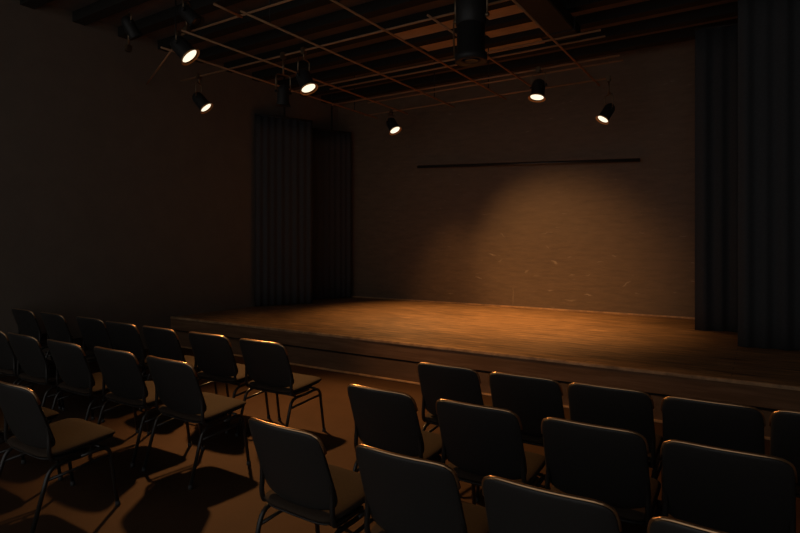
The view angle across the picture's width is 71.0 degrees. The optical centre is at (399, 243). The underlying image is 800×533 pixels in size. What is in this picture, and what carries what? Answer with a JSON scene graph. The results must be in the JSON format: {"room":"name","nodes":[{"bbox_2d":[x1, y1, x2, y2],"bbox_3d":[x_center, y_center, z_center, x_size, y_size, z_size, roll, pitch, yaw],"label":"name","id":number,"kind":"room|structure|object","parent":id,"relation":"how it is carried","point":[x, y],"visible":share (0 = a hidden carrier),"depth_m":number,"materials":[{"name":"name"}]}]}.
{"room":"auditorium","nodes":[
{"label":"auditorium","id":0,"kind":"room"},
{"bbox_2d":[0,0,337,360],"bbox_3d":[-4.484,-0.750,7.271,0.200,4.600,11.800,0,0,33],"label":"wall","id":1,"kind":"structure","parent":0,"point":[122,201],"depth_m":7.86,"materials":[{"name":"black paint"}]},
{"bbox_2d":[20,0,53,8],"bbox_3d":[-0.428,-2.985,4.242,9.900,0.130,0.160,0,0,33],"label":"trim","id":2,"kind":"structure","parent":1,"relation":"attached to","point":[33,4],"depth_m":6.81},
{"bbox_2d":[72,0,148,25],"bbox_3d":[-0.093,-2.985,4.764,9.900,0.130,0.160,0,0,33],"label":"ceiling beam","id":3,"kind":"structure","parent":1,"relation":"attached to","point":[101,9],"depth_m":7.08,"materials":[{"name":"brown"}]},
{"bbox_2d":[118,0,244,39],"bbox_3d":[0.242,-2.985,5.286,9.900,0.130,0.160,0,0,33],"label":"ceiling beam","id":4,"kind":"structure","parent":1,"relation":"attached to","point":[165,18],"depth_m":7.30,"materials":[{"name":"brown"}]},
{"bbox_2d":[158,0,340,51],"bbox_3d":[0.577,-2.985,5.808,9.900,0.130,0.160,0,0,33],"label":"ceiling beam","id":5,"kind":"structure","parent":1,"relation":"attached to","point":[292,7],"depth_m":7.41,"materials":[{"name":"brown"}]},
{"bbox_2d":[195,0,436,62],"bbox_3d":[0.911,-2.985,6.330,9.900,0.130,0.160,0,0,33],"label":"ceiling beam","id":6,"kind":"structure","parent":1,"relation":"attached to","point":[375,8],"depth_m":7.63,"materials":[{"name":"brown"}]},
{"bbox_2d":[224,0,515,72],"bbox_3d":[1.246,-2.985,6.852,9.900,0.130,0.160,0,0,33],"label":"ceiling beam","id":7,"kind":"structure","parent":1,"relation":"attached to","point":[449,8],"depth_m":7.97,"materials":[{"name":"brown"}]},
{"bbox_2d":[252,0,627,81],"bbox_3d":[1.581,-2.985,7.373,9.900,0.130,0.160,0,0,33],"label":"ceiling beam","id":8,"kind":"structure","parent":1,"relation":"attached to","point":[394,45],"depth_m":8.36,"materials":[{"name":"black wood"}]},
{"bbox_2d":[277,0,723,88],"bbox_3d":[1.915,-2.985,7.895,9.900,0.130,0.160,0,0,33],"label":"ceiling beam","id":9,"kind":"structure","parent":1,"relation":"attached to","point":[651,7],"depth_m":8.01,"materials":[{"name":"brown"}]},
{"bbox_2d":[300,1,737,96],"bbox_3d":[2.250,-2.985,8.417,9.900,0.130,0.160,0,0,33],"label":"ceiling beam","id":10,"kind":"structure","parent":1,"relation":"attached to","point":[727,10],"depth_m":7.93,"materials":[{"name":"black wood"}]},
{"bbox_2d":[321,18,737,103],"bbox_3d":[2.585,-2.985,8.939,9.900,0.130,0.160,0,0,33],"label":"ceiling beam","id":11,"kind":"structure","parent":1,"relation":"attached to","point":[684,34],"depth_m":9.11,"materials":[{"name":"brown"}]},
{"bbox_2d":[48,0,737,95],"bbox_3d":[-0.233,-3.100,4.545,10.300,0.100,11.800,0,0,33],"label":"ceiling","id":12,"kind":"structure","parent":0,"point":[150,7],"depth_m":7.79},
{"bbox_2d":[255,77,311,305],"bbox_3d":[-2.108,-0.967,10.226,1.087,4.150,0.044,0,0,-31],"label":"stage curtain","id":13,"kind":"object","parent":12,"relation":"hanging from","point":[283,145],"visible":0.99,"depth_m":10.21,"materials":[{"name":"black fabric"}]},
{"bbox_2d":[312,94,350,299],"bbox_3d":[-1.387,-0.967,11.398,0.868,4.150,0.043,0,0,-33],"label":"stage curtain","id":14,"kind":"object","parent":12,"relation":"hanging from","point":[331,149],"visible":1,"depth_m":11.39,"materials":[{"name":"black fabric"}]},
{"bbox_2d":[146,0,622,118],"bbox_3d":[-0.792,-2.674,7.161,6.064,0.751,6.000,0,0,33],"label":"grid","id":15,"kind":"object","parent":12,"relation":"hanging from","point":[270,5],"visible":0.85,"depth_m":7.38,"materials":[{"name":"brown"}]},
{"bbox_2d":[121,11,142,51],"bbox_3d":[-3.289,-2.588,6.885,0.231,0.475,0.253,0,0,33],"label":"spotlight","id":16,"kind":"object","parent":15,"relation":"hanging from","point":[131,29],"visible":1,"depth_m":6.82,"materials":[{"name":"black metal"}]},
{"bbox_2d":[170,30,199,65],"bbox_3d":[-2.464,-2.242,6.432,0.321,0.376,0.272,0,0,-3],"label":"spotlight","id":17,"kind":"object","parent":15,"relation":"hanging from","point":[184,50],"visible":1,"depth_m":6.37,"materials":[{"name":"black metal"}]},
{"bbox_2d":[179,0,203,34],"bbox_3d":[-2.334,-2.538,6.270,0.276,0.377,0.227,0,0,9],"label":"spotlight","id":18,"kind":"object","parent":15,"relation":"hanging from","point":[186,12],"visible":0.99,"depth_m":6.23,"materials":[{"name":"black metal"}]},
{"bbox_2d":[192,73,212,113],"bbox_3d":[-2.823,-2.147,8.014,0.293,0.565,0.241,0,0,8],"label":"spotlight","id":19,"kind":"object","parent":15,"relation":"hanging from","point":[203,104],"visible":1,"depth_m":7.97,"materials":[{"name":"black metal"}]},
{"bbox_2d":[275,52,291,106],"bbox_3d":[-1.488,-2.091,7.132,0.197,0.678,0.197,0,0,7],"label":"spotlight","id":20,"kind":"object","parent":15,"relation":"hanging from","point":[283,93],"visible":1,"depth_m":7.08,"materials":[{"name":"black metal"}]},
{"bbox_2d":[296,47,317,94],"bbox_3d":[-1.151,-2.139,6.916,0.283,0.583,0.257,0,0,33],"label":"spotlight","id":21,"kind":"object","parent":15,"relation":"hanging from","point":[307,85],"visible":1,"depth_m":6.87,"materials":[{"name":"black metal"}]},
{"bbox_2d":[386,109,401,134],"bbox_3d":[-0.114,-2.198,10.111,0.298,0.464,0.262,0,0,33],"label":"spotlight","id":22,"kind":"object","parent":15,"relation":"hanging from","point":[391,123],"visible":1,"depth_m":10.06,"materials":[{"name":"black metal"}]},
{"bbox_2d":[453,0,489,66],"bbox_3d":[0.651,-2.027,5.148,0.294,0.715,0.294,0,0,-6],"label":"spotlight","id":23,"kind":"object","parent":15,"relation":"hanging from","point":[470,16],"visible":1,"depth_m":5.04,"materials":[{"name":"black painted metal"},{"name":"glass lens"}]},
{"bbox_2d":[528,66,546,102],"bbox_3d":[1.882,-2.193,7.663,0.255,0.474,0.253,0,0,33],"label":"spotlight","id":24,"kind":"object","parent":15,"relation":"hanging from","point":[537,87],"visible":1,"depth_m":7.63,"materials":[{"name":"black metal"}]},
{"bbox_2d":[516,0,580,40],"bbox_3d":[0.122,-2.724,4.080,0.370,0.172,7.600,0,0,33],"label":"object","id":25,"kind":"object","parent":15,"relation":"hanging from","point":[552,15],"visible":0.9,"depth_m":6.59,"materials":[{"name":"brown metal"}]},
{"bbox_2d":[596,75,614,124],"bbox_3d":[2.962,-2.078,8.096,0.257,0.703,0.258,0,0,33],"label":"spotlight","id":26,"kind":"object","parent":15,"relation":"hanging from","point":[608,110],"visible":1,"depth_m":8.06,"materials":[{"name":"black metal"}]},
{"bbox_2d":[394,20,456,39],"bbox_3d":[0.382,-3.007,7.774,1.150,0.015,0.450,0,0,33],"label":"ceiling panel","id":27,"kind":"object","parent":12,"relation":"attached to","point":[434,28],"depth_m":7.88,"materials":[{"name":"brown wood"}]},
{"bbox_2d":[420,38,456,50],"bbox_3d":[0.633,-3.007,8.350,0.750,0.015,0.450,0,0,33],"label":"ceiling panel","id":28,"kind":"object","parent":12,"relation":"attached to","point":[444,44],"depth_m":8.48,"materials":[{"name":"brown wood"}]},
{"bbox_2d":[486,5,522,19],"bbox_3d":[1.392,-3.007,7.126,0.750,0.015,0.450,0,0,33],"label":"ceiling panel","id":29,"kind":"object","parent":12,"relation":"attached to","point":[514,9],"depth_m":7.27,"materials":[{"name":"brown wood"}]},
{"bbox_2d":[485,22,538,37],"bbox_3d":[1.580,-3.007,7.742,0.900,0.015,0.450,0,0,33],"label":"ceiling panel","id":30,"kind":"object","parent":12,"relation":"attached to","point":[531,25],"depth_m":7.85,"materials":[{"name":"brown wood"}]},
{"bbox_2d":[485,38,544,53],"bbox_3d":[1.578,-3.007,8.480,1.100,0.015,0.450,0,0,33],"label":"ceiling panel","id":31,"kind":"object","parent":12,"relation":"attached to","point":[537,39],"depth_m":8.48,"materials":[{"name":"brown wood"}]},
{"bbox_2d":[695,23,737,331],"bbox_3d":[4.395,-0.967,6.991,1.281,4.150,0.059,0,0,20],"label":"stage curtain","id":32,"kind":"object","parent":12,"relation":"hanging from","point":[716,47],"visible":0.44,"depth_m":7.12,"materials":[{"name":"black fabric"}]},
{"bbox_2d":[738,0,799,350],"bbox_3d":[4.499,-0.967,5.625,1.908,4.150,0.064,0,0,28],"label":"stage curtain","id":33,"kind":"object","parent":12,"relation":"hanging from","point":[768,30],"visible":1,"depth_m":5.93,"materials":[{"name":"black fabric"}]},
{"bbox_2d":[0,337,799,532],"bbox_3d":[-0.233,1.600,4.545,10.300,0.100,11.800,0,0,33],"label":"floor","id":34,"kind":"structure","parent":0,"point":[224,497],"depth_m":3.81,"materials":[{"name":"paint"}]},
{"bbox_2d":[0,331,61,409],"bbox_3d":[-3.534,1.149,5.196,0.537,0.803,0.532,0,0,33],"label":"chair","id":35,"kind":"object","parent":34,"relation":"on","point":[8,361],"visible":0.57,"depth_m":4.97,"materials":[{"name":"black plastic"}]},
{"bbox_2d":[0,406,62,480],"bbox_3d":[-2.574,1.149,3.618,0.537,0.803,0.532,0,0,33],"label":"chair","id":36,"kind":"object","parent":34,"relation":"on","point":[50,414],"visible":0.3,"depth_m":3.65,"materials":[{"name":"black plastic"}]},
{"bbox_2d":[12,308,72,359],"bbox_3d":[-4.265,1.149,6.686,0.537,0.803,0.532,0,0,33],"label":"chair","id":37,"kind":"object","parent":34,"relation":"on","point":[26,321],"visible":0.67,"depth_m":6.47,"materials":[{"name":"black plastic"}]},
{"bbox_2d":[8,332,94,419],"bbox_3d":[-3.054,1.149,4.888,0.537,0.803,0.532,0,0,33],"label":"chair","id":38,"kind":"object","parent":34,"relation":"on","point":[30,356],"visible":0.79,"depth_m":4.68,"materials":[{"name":"black plastic"}]},
{"bbox_2d":[0,381,120,532],"bbox_3d":[-2.019,1.149,3.262,0.537,0.803,0.532,0,0,33],"label":"chair","id":39,"kind":"object","parent":34,"relation":"on","point":[35,437],"visible":1,"depth_m":3.10,"materials":[{"name":"black plastic"}]},
{"bbox_2d":[40,312,91,358],"bbox_3d":[-3.693,1.149,6.319,0.537,0.803,0.532,0,0,34],"label":"chair","id":40,"kind":"object","parent":34,"relation":"on","point":[57,329],"visible":0.51,"depth_m":6.11,"materials":[{"name":"black plastic"}]},
{"bbox_2d":[47,339,138,432],"bbox_3d":[-2.502,1.149,4.546,0.537,0.803,0.532,0,0,33],"label":"chair","id":41,"kind":"object","parent":34,"relation":"on","point":[72,366],"visible":0.87,"depth_m":4.35,"materials":[{"name":"black plastic"}]},
{"bbox_2d":[76,316,144,395],"bbox_3d":[-3.076,1.149,5.947,0.537,0.803,0.532,0,0,33],"label":"chair","id":42,"kind":"object","parent":34,"relation":"on","point":[94,332],"visible":0.62,"depth_m":5.74,"materials":[{"name":"black plastic"}]},
{"bbox_2d":[102,321,148,400],"bbox_3d":[-2.587,1.149,5.598,0.537,0.803,0.532,0,0,32],"label":"chair","id":43,"kind":"object","parent":34,"relation":"on","point":[123,336],"visible":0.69,"depth_m":5.37,"materials":[{"name":"black plastic"}]},
{"bbox_2d":[89,346,191,467],"bbox_3d":[-1.955,1.149,4.231,0.537,0.803,0.532,0,0,32],"label":"chair","id":44,"kind":"object","parent":34,"relation":"on","point":[120,370],"visible":0.91,"depth_m":4.04,"materials":[{"name":"black plastic"}]},
{"bbox_2d":[139,326,217,410],"bbox_3d":[-2.074,1.149,5.269,0.537,0.803,0.532,0,0,34],"label":"chair","id":45,"kind":"object","parent":34,"relation":"on","point":[164,343],"visible":0.53,"depth_m":5.06,"materials":[{"name":"black plastic"}]},
{"bbox_2d":[142,356,250,489],"bbox_3d":[-1.408,1.149,3.880,0.537,0.803,0.532,0,0,34],"label":"chair","id":46,"kind":"object","parent":34,"relation":"on","point":[177,386],"visible":1,"depth_m":3.72,"materials":[{"name":"black plastic"}]},
{"bbox_2d":[188,332,269,433],"bbox_3d":[-1.513,1.149,4.921,0.537,0.803,0.532,0,0,32],"label":"chair","id":47,"kind":"object","parent":34,"relation":"on","point":[213,354],"visible":0.85,"depth_m":4.73,"materials":[{"name":"black plastic"}]},
{"bbox_2d":[235,338,325,436],"bbox_3d":[-0.974,1.149,4.576,0.537,0.803,0.532,0,0,33],"label":"chair","id":48,"kind":"object","parent":34,"relation":"on","point":[267,364],"visible":0.98,"depth_m":4.41,"materials":[{"name":"grey fabric"}]},
{"bbox_2d":[248,417,373,532],"bbox_3d":[-0.373,1.149,2.539,0.460,0.803,0.532,0,0,35],"label":"chair","id":49,"kind":"object","parent":34,"relation":"on","point":[295,467],"visible":0.93,"depth_m":2.37,"materials":[{"name":"black plastic"}]},
{"bbox_2d":[344,384,447,529],"bbox_3d":[0.009,1.149,3.126,0.460,0.803,0.532,0,0,34],"label":"chair","id":50,"kind":"object","parent":34,"relation":"on","point":[387,420],"visible":0.72,"depth_m":2.94,"materials":[{"name":"black plastic"}]},
{"bbox_2d":[355,444,488,532],"bbox_3d":[0.123,1.149,2.221,0.460,0.803,0.532,0,0,33],"label":"chair","id":51,"kind":"object","parent":34,"relation":"on","point":[403,493],"visible":0.96,"depth_m":2.03,"materials":[{"name":"black plastic"}]},
{"bbox_2d":[417,362,492,501],"bbox_3d":[0.406,1.149,3.690,0.460,0.803,0.532,0,0,33],"label":"chair","id":52,"kind":"object","parent":34,"relation":"on","point":[437,381],"visible":0.59,"depth_m":3.50,"materials":[{"name":"grey fabric"}]},
{"bbox_2d":[170,297,799,439],"bbox_3d":[1.738,1.329,7.618,9.894,0.441,4.092,0,0,33],"label":"stage","id":53,"kind":"object","parent":34,"relation":"on","point":[664,356],"visible":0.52,"depth_m":6.48,"materials":[{"name":"brown wood"}]},
{"bbox_2d":[436,399,545,504],"bbox_3d":[0.473,1.149,2.840,0.460,0.803,0.532,0,0,33],"label":"chair","id":54,"kind":"object","parent":34,"relation":"on","point":[479,441],"visible":0.84,"depth_m":2.67,"materials":[{"name":"black plastic"}]},
{"bbox_2d":[489,372,569,446],"bbox_3d":[0.827,1.149,3.420,0.460,0.803,0.532,0,0,33],"label":"chair","id":55,"kind":"object","parent":34,"relation":"on","point":[533,399],"visible":0.55,"depth_m":3.23,"materials":[{"name":"black plastic"}]},
{"bbox_2d":[482,475,621,532],"bbox_3d":[0.569,1.149,1.935,0.460,0.803,0.532,0,0,33],"label":"chair","id":56,"kind":"object","parent":34,"relation":"on","point":[511,506],"visible":1,"depth_m":1.73,"materials":[{"name":"black plastic"}]},
{"bbox_2d":[541,417,662,532],"bbox_3d":[0.923,1.149,2.551,0.460,0.803,0.532,0,0,33],"label":"chair","id":57,"kind":"object","parent":34,"relation":"on","point":[609,465],"visible":0.86,"depth_m":2.37,"materials":[{"name":"black plastic"}]},
{"bbox_2d":[567,382,662,481],"bbox_3d":[1.223,1.149,3.167,0.460,0.803,0.532,0,0,33],"label":"chair","id":58,"kind":"object","parent":34,"relation":"on","point":[623,408],"visible":0.59,"depth_m":2.96,"materials":[{"name":"black plastic"}]},
{"bbox_2d":[647,516,727,532],"bbox_3d":[1.003,1.149,1.657,0.460,0.803,0.532,0,0,33],"label":"chair","id":59,"kind":"object","parent":34,"relation":"on","point":[659,524],"visible":1,"depth_m":1.53,"materials":[{"name":"black plastic"}]},
{"bbox_2d":[661,396,765,503],"bbox_3d":[1.616,1.149,2.891,0.460,0.803,0.532,0,0,33],"label":"chair","id":60,"kind":"object","parent":34,"relation":"on","point":[739,427],"visible":0.5,"depth_m":2.69,"materials":[{"name":"black plastic"}]},
{"bbox_2d":[660,439,797,532],"bbox_3d":[1.325,1.149,2.270,0.460,0.803,0.532,0,0,33],"label":"chair","id":61,"kind":"object","parent":34,"relation":"on","point":[718,488],"visible":0.91,"depth_m":2.08,"materials":[{"name":"black plastic"}]},
{"bbox_2d":[769,410,799,497],"bbox_3d":[2.014,1.149,2.659,0.460,0.803,0.532,0,0,33],"label":"chair","id":62,"kind":"object","parent":34,"relation":"on","point":[785,424],"visible":0.43,"depth_m":2.58,"materials":[{"name":"black plastic"}]},
{"bbox_2d":[338,39,694,316],"bbox_3d":[2.898,-0.750,9.427,10.300,4.600,0.200,0,0,33],"label":"wall","id":63,"kind":"structure","parent":0,"point":[619,237],"depth_m":9.64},
{"bbox_2d":[351,296,694,318],"bbox_3d":[2.899,1.103,9.290,9.750,0.023,0.029,0,0,33],"label":"trim","id":64,"kind":"structure","parent":63,"relation":"attached to","point":[351,296],"depth_m":9.62,"materials":[{"name":"brown wood"}]},
{"bbox_2d":[417,158,639,167],"bbox_3d":[2.046,-1.392,9.776,3.996,0.241,0.124,0,0,33],"label":"rail","id":65,"kind":"object","parent":63,"relation":"attached to","point":[631,159],"visible":1,"depth_m":9.54,"materials":[{"name":"grey"}]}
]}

